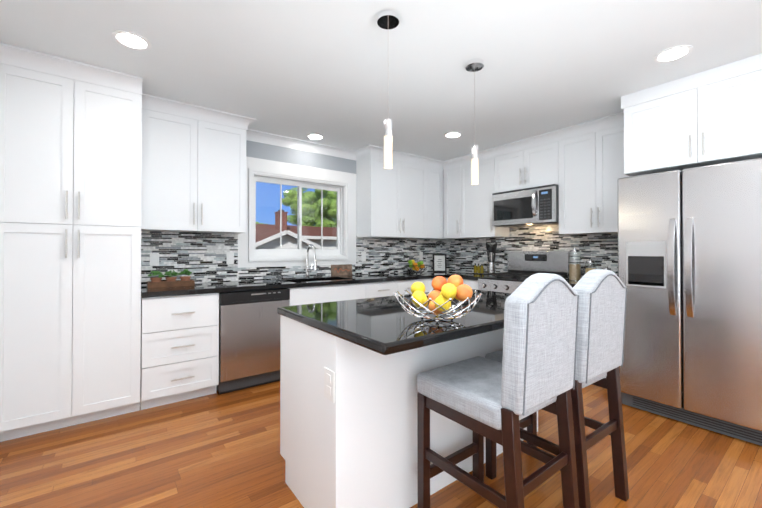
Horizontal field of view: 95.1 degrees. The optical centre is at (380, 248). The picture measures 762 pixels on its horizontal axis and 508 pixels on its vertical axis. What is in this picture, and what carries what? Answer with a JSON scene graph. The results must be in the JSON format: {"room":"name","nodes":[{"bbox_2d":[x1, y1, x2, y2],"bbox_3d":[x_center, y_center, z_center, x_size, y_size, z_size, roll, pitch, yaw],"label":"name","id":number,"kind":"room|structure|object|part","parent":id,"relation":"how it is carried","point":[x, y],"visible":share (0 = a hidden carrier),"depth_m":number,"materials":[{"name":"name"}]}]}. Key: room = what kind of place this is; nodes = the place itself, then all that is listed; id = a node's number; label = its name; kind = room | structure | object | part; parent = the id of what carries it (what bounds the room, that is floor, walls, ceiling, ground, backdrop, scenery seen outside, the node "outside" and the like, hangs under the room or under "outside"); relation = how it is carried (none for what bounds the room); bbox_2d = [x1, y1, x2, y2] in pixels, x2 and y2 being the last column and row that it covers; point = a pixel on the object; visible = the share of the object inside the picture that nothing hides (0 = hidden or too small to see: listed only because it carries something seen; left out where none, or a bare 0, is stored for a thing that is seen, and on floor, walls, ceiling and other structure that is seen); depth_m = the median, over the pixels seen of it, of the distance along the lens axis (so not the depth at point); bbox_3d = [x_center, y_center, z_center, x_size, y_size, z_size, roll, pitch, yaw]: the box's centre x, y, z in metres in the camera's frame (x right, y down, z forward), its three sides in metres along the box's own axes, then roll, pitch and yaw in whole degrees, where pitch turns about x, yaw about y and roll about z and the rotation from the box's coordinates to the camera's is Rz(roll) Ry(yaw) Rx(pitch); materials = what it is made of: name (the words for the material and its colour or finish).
{"room":"kitchen","nodes":[
{"label":"kitchen","id":0,"kind":"room"},
{"bbox_2d":[142,140,407,285],"bbox_3d":[-0.968,0.003,4.112,5.134,2.500,0.182,0,-1,-37],"label":"wall","id":1,"kind":"structure","parent":0,"point":[281,166],"depth_m":4.08,"materials":[{"name":"white paint"}]},
{"bbox_2d":[141,231,237,285],"bbox_3d":[-1.832,0.079,3.366,0.855,0.508,0.008,0,-1,-37],"label":"wall","id":2,"kind":"structure","parent":1,"relation":"attached to","point":[202,257],"depth_m":3.37,"materials":[{"name":"tile"}]},
{"bbox_2d":[150,253,158,265],"bbox_3d":[-2.067,0.096,3.179,0.072,0.120,0.006,0,-1,-37],"label":"electrical outlet","id":3,"kind":"object","parent":2,"relation":"attached to","point":[154,259],"visible":1,"depth_m":3.18,"materials":[{"name":"white plastic"}]},
{"bbox_2d":[227,252,233,263],"bbox_3d":[-1.546,0.099,3.573,0.072,0.120,0.006,0,-1,-37],"label":"electrical outlet","id":4,"kind":"object","parent":2,"relation":"attached to","point":[230,257],"visible":1,"depth_m":3.57,"materials":[{"name":"white plastic"}]},
{"bbox_2d":[141,93,248,233],"bbox_3d":[-1.734,-0.704,3.242,0.845,1.096,0.314,0,-1,-37],"label":"upper cabinet","id":5,"kind":"object","parent":1,"relation":"attached to","point":[194,157],"depth_m":3.09,"materials":[{"name":"white wood"}]},
{"bbox_2d":[238,265,355,280],"bbox_3d":[-0.906,0.270,4.066,1.468,0.135,0.008,0,-1,-37],"label":"wall","id":6,"kind":"structure","parent":1,"relation":"attached to","point":[257,273],"depth_m":3.90,"materials":[{"name":"tile"}]},
{"bbox_3d":[-0.907,-0.477,4.073,1.468,1.360,0.003,0,-1,-37],"label":"panel","id":7,"kind":"part","parent":1,"relation":"part of","materials":[{"name":"grey paint"}]},
{"bbox_2d":[357,145,432,238],"bbox_3d":[0.187,-0.694,4.694,1.019,1.096,0.314,0,-1,-37],"label":"upper cabinet","id":8,"kind":"object","parent":1,"relation":"attached to","point":[396,202],"depth_m":4.50,"materials":[{"name":"white wood"}]},
{"bbox_2d":[356,236,441,274],"bbox_3d":[0.319,0.091,4.993,1.603,0.508,0.008,0,-1,-37],"label":"wall","id":9,"kind":"structure","parent":1,"relation":"attached to","point":[388,255],"depth_m":4.87,"materials":[{"name":"tile"}]},
{"bbox_2d":[361,252,365,260],"bbox_3d":[-0.226,0.106,4.571,0.072,0.120,0.006,0,-1,-37],"label":"electrical outlet","id":10,"kind":"object","parent":9,"relation":"attached to","point":[363,256],"visible":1,"depth_m":4.57,"materials":[{"name":"white plastic"}]},
{"bbox_2d":[419,252,422,259],"bbox_3d":[0.598,0.111,5.194,0.072,0.120,0.006,0,-1,-37],"label":"electrical outlet","id":11,"kind":"object","parent":9,"relation":"attached to","point":[420,255],"visible":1,"depth_m":5.19,"materials":[{"name":"white plastic"}]},
{"bbox_2d":[433,161,440,239],"bbox_3d":[0.648,-0.691,5.042,0.374,1.096,0.314,0,-1,-37],"label":"upper cabinet","id":12,"kind":"object","parent":1,"relation":"attached to","point":[436,164],"depth_m":4.96,"materials":[{"name":"white wood"}]},
{"bbox_2d":[441,157,464,239],"bbox_3d":[1.105,-0.692,4.968,0.382,1.096,0.397,0,-1,-37],"label":"upper cabinet","id":13,"kind":"object","parent":1,"relation":"attached to","point":[452,170],"depth_m":4.89,"materials":[{"name":"white wood"}]},
{"bbox_2d":[465,149,508,238],"bbox_3d":[1.361,-0.694,4.684,0.315,1.096,0.604,0,-1,-37],"label":"upper cabinet","id":14,"kind":"object","parent":1,"relation":"attached to","point":[476,196],"depth_m":4.53,"materials":[{"name":"white wood"}]},
{"bbox_2d":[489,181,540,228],"bbox_3d":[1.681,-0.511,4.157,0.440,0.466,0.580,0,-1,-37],"label":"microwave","id":15,"kind":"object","parent":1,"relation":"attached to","point":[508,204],"depth_m":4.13,"materials":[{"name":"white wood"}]},
{"bbox_2d":[493,130,560,184],"bbox_3d":[1.781,-0.965,4.131,0.315,0.562,0.789,0,-1,-37],"label":"upper cabinet","id":16,"kind":"object","parent":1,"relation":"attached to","point":[532,157],"depth_m":3.99,"materials":[{"name":"white wood"}]},
{"bbox_2d":[492,183,571,227],"bbox_3d":[1.737,-0.476,4.083,0.440,0.408,0.767,0,-1,-37],"label":"microwave","id":17,"kind":"object","parent":16,"relation":"attached to","point":[538,205],"depth_m":3.93,"materials":[{"name":"grey metal"}]},
{"bbox_2d":[557,113,630,234],"bbox_3d":[2.240,-0.702,3.523,0.315,1.096,0.730,0,-1,-37],"label":"upper cabinet","id":18,"kind":"object","parent":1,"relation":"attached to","point":[565,179],"depth_m":3.46,"materials":[{"name":"white wood"}]},
{"bbox_2d":[0,381,761,507],"bbox_3d":[0.883,1.295,1.655,5.134,0.120,6.400,0,-1,-37],"label":"floor","id":19,"kind":"structure","parent":0,"point":[216,450],"depth_m":2.00,"materials":[{"name":"brown wood"}]},
{"bbox_2d":[0,42,142,441],"bbox_3d":[-2.279,-0.008,2.588,0.798,2.499,0.692,0,-1,-37],"label":"pantry cabinet","id":20,"kind":"object","parent":19,"relation":"on","point":[70,226],"visible":1,"depth_m":2.36,"materials":[{"name":"white wood"}]},
{"bbox_2d":[140,293,218,409],"bbox_3d":[-1.764,0.808,3.016,0.537,0.874,0.620,0,-1,-37],"label":"base cabinet","id":21,"kind":"object","parent":19,"relation":"on","point":[179,347],"depth_m":2.76,"materials":[{"name":"white wood"}]},
{"bbox_2d":[141,271,469,297],"bbox_3d":[-0.411,0.459,4.030,3.922,0.244,0.640,0,-1,-37],"label":"countertop","id":22,"kind":"structure","parent":21,"relation":"on","point":[220,287],"depth_m":3.42,"materials":[{"name":"black stone"}]},
{"bbox_2d":[147,269,194,287],"bbox_3d":[-1.846,0.257,3.064,0.350,0.146,0.131,0,-1,-37],"label":"potted plant","id":23,"kind":"object","parent":22,"relation":"on","point":[157,282],"visible":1,"depth_m":3.03,"materials":[{"name":"brown wood"}]},
{"bbox_2d":[305,244,316,277],"bbox_3d":[-0.775,0.143,3.942,0.096,0.387,0.255,0,-1,-37],"label":"sink faucet","id":24,"kind":"object","parent":22,"relation":"on","point":[307,270],"visible":1,"depth_m":3.98,"materials":[{"name":"silver metal"}]},
{"bbox_2d":[331,264,351,275],"bbox_3d":[-0.494,0.270,4.368,0.300,0.141,0.035,0,-1,-37],"label":"sign","id":25,"kind":"object","parent":22,"relation":"on","point":[342,270],"visible":1,"depth_m":4.36,"materials":[{"name":"brown wood"}]},
{"bbox_2d":[406,260,427,273],"bbox_3d":[0.484,0.247,4.733,0.306,0.191,0.306,0,-1,-37],"label":"bowl","id":26,"kind":"object","parent":22,"relation":"on","point":[413,265],"visible":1,"depth_m":4.67,"materials":[{"name":"food"}]},
{"bbox_2d":[433,254,446,271],"bbox_3d":[0.875,0.213,5.174,0.200,0.270,0.120,0,0,15],"label":"photo frame","id":27,"kind":"object","parent":22,"relation":"on","point":[439,262],"visible":0.92,"depth_m":5.14,"materials":[{"name":"black plastic"}]},
{"bbox_2d":[216,288,289,393],"bbox_3d":[-1.292,0.811,3.350,0.602,0.872,0.658,0,-1,-37],"label":"dishwasher","id":28,"kind":"object","parent":19,"relation":"on","point":[249,339],"visible":0.81,"depth_m":3.06,"materials":[{"name":"grey metal"}]},
{"bbox_2d":[290,298,343,305],"bbox_3d":[-0.682,0.931,3.834,0.937,0.640,0.620,0,-1,-37],"label":"base cabinet","id":29,"kind":"object","parent":19,"relation":"on","point":[303,301],"depth_m":3.46,"materials":[{"name":"white wood"}]},
{"bbox_2d":[332,279,423,299],"bbox_3d":[-0.028,0.818,4.329,0.940,0.874,0.620,0,-1,-37],"label":"base cabinet","id":30,"kind":"object","parent":19,"relation":"on","point":[374,289],"depth_m":3.88,"materials":[{"name":"white wood"}]},
{"bbox_2d":[278,313,537,507],"bbox_3d":[0.255,0.801,2.134,1.575,0.876,0.608,0,-1,-37],"label":"kitchen island","id":31,"kind":"object","parent":19,"relation":"on","point":[350,370],"depth_m":1.60,"materials":[{"name":"white wood"}]},
{"bbox_2d":[277,289,511,356],"bbox_3d":[0.355,0.342,2.019,1.602,0.040,0.975,0,-1,-37],"label":"island countertop","id":32,"kind":"structure","parent":31,"relation":"on","point":[379,325],"depth_m":1.55,"materials":[{"name":"black stone"}]},
{"bbox_2d":[393,275,481,322],"bbox_3d":[0.252,0.220,1.561,0.388,0.198,0.390,0,-1,-37],"label":"fruit bowl","id":33,"kind":"object","parent":32,"relation":"on","point":[452,287],"visible":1,"depth_m":1.48,"materials":[{"name":"silver metal"}]},
{"bbox_2d":[424,278,433,292],"bbox_3d":[0.474,0.821,4.708,0.438,0.874,0.620,0,-1,-37],"label":"base cabinet","id":34,"kind":"object","parent":19,"relation":"on","point":[427,282],"depth_m":4.42,"materials":[{"name":"white wood"}]},
{"bbox_2d":[445,278,477,289],"bbox_3d":[1.257,0.820,4.560,0.620,0.874,0.558,0,-1,-37],"label":"base cabinet","id":35,"kind":"object","parent":19,"relation":"on","point":[473,284],"depth_m":4.25,"materials":[{"name":"white wood"}]},
{"bbox_2d":[444,273,491,279],"bbox_3d":[1.249,0.361,4.546,0.652,0.040,0.540,0,-1,-37],"label":"countertop","id":36,"kind":"structure","parent":35,"relation":"on","point":[469,276],"depth_m":4.41,"materials":[{"name":"black stone"}]},
{"bbox_2d":[472,263,484,273],"bbox_3d":[1.326,0.273,4.730,0.070,0.140,0.160,0,-1,-37],"label":"oil bottles","id":37,"kind":"object","parent":36,"relation":"on","point":[478,270],"visible":1,"depth_m":4.71,"materials":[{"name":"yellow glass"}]},
{"bbox_2d":[486,242,496,272],"bbox_3d":[1.445,0.125,4.558,0.141,0.432,0.141,0,-1,-37],"label":"utensil crock","id":38,"kind":"object","parent":36,"relation":"on","point":[491,267],"visible":0.98,"depth_m":4.52,"materials":[{"name":"silver metal"}]},
{"bbox_2d":[417,273,578,507],"bbox_3d":[0.498,0.666,1.519,0.460,1.138,0.540,0,-1,-37],"label":"stool","id":39,"kind":"object","parent":19,"relation":"on","point":[481,398],"visible":1,"depth_m":1.35,"materials":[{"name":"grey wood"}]},
{"bbox_3d":[0.471,0.614,1.555,0.460,0.096,0.450,0,-1,-37],"label":"seat","id":40,"kind":"part","parent":39,"relation":"part of","materials":[{"name":"grey fabric"}]},
{"bbox_2d":[478,251,570,292],"bbox_3d":[1.620,0.641,4.002,0.709,1.222,0.758,0,-1,-37],"label":"range","id":41,"kind":"object","parent":19,"relation":"on","point":[522,266],"visible":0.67,"depth_m":4.05,"materials":[{"name":"silver metal"}]},
{"bbox_2d":[485,269,628,507],"bbox_3d":[0.897,0.668,1.813,0.470,1.138,0.547,0,-1,-37],"label":"stool","id":42,"kind":"object","parent":19,"relation":"on","point":[602,293],"visible":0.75,"depth_m":1.61,"materials":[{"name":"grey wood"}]},
{"bbox_2d":[617,158,761,445],"bbox_3d":[2.476,0.342,2.648,0.944,1.800,0.905,0,-1,-37],"label":"fridge","id":43,"kind":"object","parent":19,"relation":"on","point":[690,258],"visible":1,"depth_m":2.38,"materials":[{"name":"grey metal"}]},
{"bbox_3d":[2.007,0.131,2.536,0.058,0.690,0.395,0,-1,-37],"label":"handle","id":44,"kind":"part","parent":43,"relation":"part of","materials":[{"name":"silver metal"}]},
{"bbox_3d":[2.099,0.811,3.413,0.658,0.874,0.743,0,-1,-37],"label":"base cabinet","id":45,"kind":"object","parent":19,"relation":"on","visible":0},
{"bbox_2d":[565,279,578,287],"bbox_3d":[2.106,0.353,3.422,0.640,0.040,0.743,0,-1,-37],"label":"countertop","id":46,"kind":"structure","parent":45,"relation":"on","point":[573,283],"depth_m":3.42,"materials":[{"name":"black stone"}]},
{"bbox_2d":[569,248,580,280],"bbox_3d":[2.052,0.165,3.688,0.116,0.340,0.116,0,-1,-37],"label":"glass jar","id":47,"kind":"object","parent":46,"relation":"on","point":[574,272],"visible":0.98,"depth_m":3.65,"materials":[{"name":"beige glass"}]},
{"bbox_2d":[585,259,596,272],"bbox_3d":[2.146,0.221,3.564,0.104,0.225,0.104,0,-1,-37],"label":"glass jar","id":48,"kind":"object","parent":46,"relation":"on","point":[590,261],"visible":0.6,"depth_m":3.54,"materials":[{"name":"clear glass"}]},
{"bbox_2d":[0,0,761,160],"bbox_3d":[0.883,-1.325,1.674,5.134,0.120,6.400,0,-1,-37],"label":"ceiling","id":49,"kind":"structure","parent":0,"point":[349,74],"depth_m":2.26,"materials":[{"name":"paint"}]},
{"bbox_2d":[111,30,150,49],"bbox_3d":[-1.507,-1.258,2.108,0.196,0.008,0.196,0,-1,-37],"label":"recessed light","id":50,"kind":"object","parent":49,"relation":"in","point":[132,40],"visible":1,"depth_m":2.10,"materials":[{"name":"white"}]},
{"bbox_2d":[306,133,323,139],"bbox_3d":[-0.731,-1.244,3.877,0.196,0.008,0.196,0,-1,-37],"label":"recessed light","id":51,"kind":"object","parent":49,"relation":"in","point":[313,136],"visible":1,"depth_m":3.86,"materials":[{"name":"white"}]},
{"bbox_2d":[377,10,398,168],"bbox_3d":[0.039,-0.851,1.897,0.120,0.824,0.120,0,-1,-37],"label":"pendant light","id":52,"kind":"object","parent":49,"relation":"hanging from","point":[387,19],"visible":1,"depth_m":1.88,"materials":[{"name":"white glass"}]},
{"bbox_2d":[444,132,461,137],"bbox_3d":[0.788,-1.245,3.818,0.196,0.008,0.196,0,-1,-37],"label":"recessed light","id":53,"kind":"object","parent":49,"relation":"in","point":[452,134],"visible":1,"depth_m":3.80,"materials":[{"name":"white"}]},
{"bbox_2d":[466,58,483,184],"bbox_3d":[0.635,-0.847,2.361,0.120,0.824,0.120,0,-1,-37],"label":"pendant light","id":54,"kind":"object","parent":49,"relation":"hanging from","point":[474,65],"visible":1,"depth_m":2.34,"materials":[{"name":"white glass"}]},
{"bbox_2d":[654,45,692,62],"bbox_3d":[1.887,-1.257,2.252,0.196,0.008,0.196,0,-1,-37],"label":"recessed light","id":55,"kind":"object","parent":49,"relation":"in","point":[673,53],"visible":1,"depth_m":2.24,"materials":[{"name":"white"}]},
{"bbox_3d":[2.896,-0.005,3.061,0.160,2.500,6.200,0,-1,-37],"label":"wall","id":56,"kind":"structure","parent":0,"visible":0},
{"bbox_2d":[442,234,617,277],"bbox_3d":[1.776,0.086,4.401,0.008,0.508,2.710,0,-1,-37],"label":"wall","id":57,"kind":"structure","parent":56,"relation":"attached to","point":[466,255],"depth_m":4.29,"materials":[{"name":"tile"}]},
{"bbox_2d":[510,225,558,235],"bbox_3d":[1.912,-0.238,4.224,0.008,0.137,0.780,0,-1,-37],"label":"wall","id":58,"kind":"structure","parent":56,"relation":"attached to","point":[538,230],"depth_m":4.26,"materials":[{"name":"tile"}]},
{"bbox_2d":[621,53,761,176],"bbox_3d":[2.557,-0.936,2.718,0.783,0.641,0.943,0,-1,-37],"label":"upper cabinet","id":59,"kind":"object","parent":56,"relation":"attached to","point":[712,116],"visible":1,"depth_m":2.51,"materials":[{"name":"white wood"}]},
{"label":"outside","id":60,"kind":"structure","parent":0,"visible":0},
{"bbox_2d":[256,210,336,248],"bbox_3d":[-4.116,0.955,17.172,10.129,5.790,10.320,0,-1,-37],"label":"house","id":61,"kind":"structure","parent":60,"point":[272,243],"depth_m":16.86,"materials":[{"name":"red brick"}]},
{"bbox_2d":[256,187,336,227],"bbox_3d":[-5.168,-1.045,25.178,16.709,9.910,13.690,0,-1,-37],"label":"tree","id":62,"kind":"object","parent":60,"point":[332,201],"depth_m":26.52,"materials":[{"name":"green plant"}]}
]}

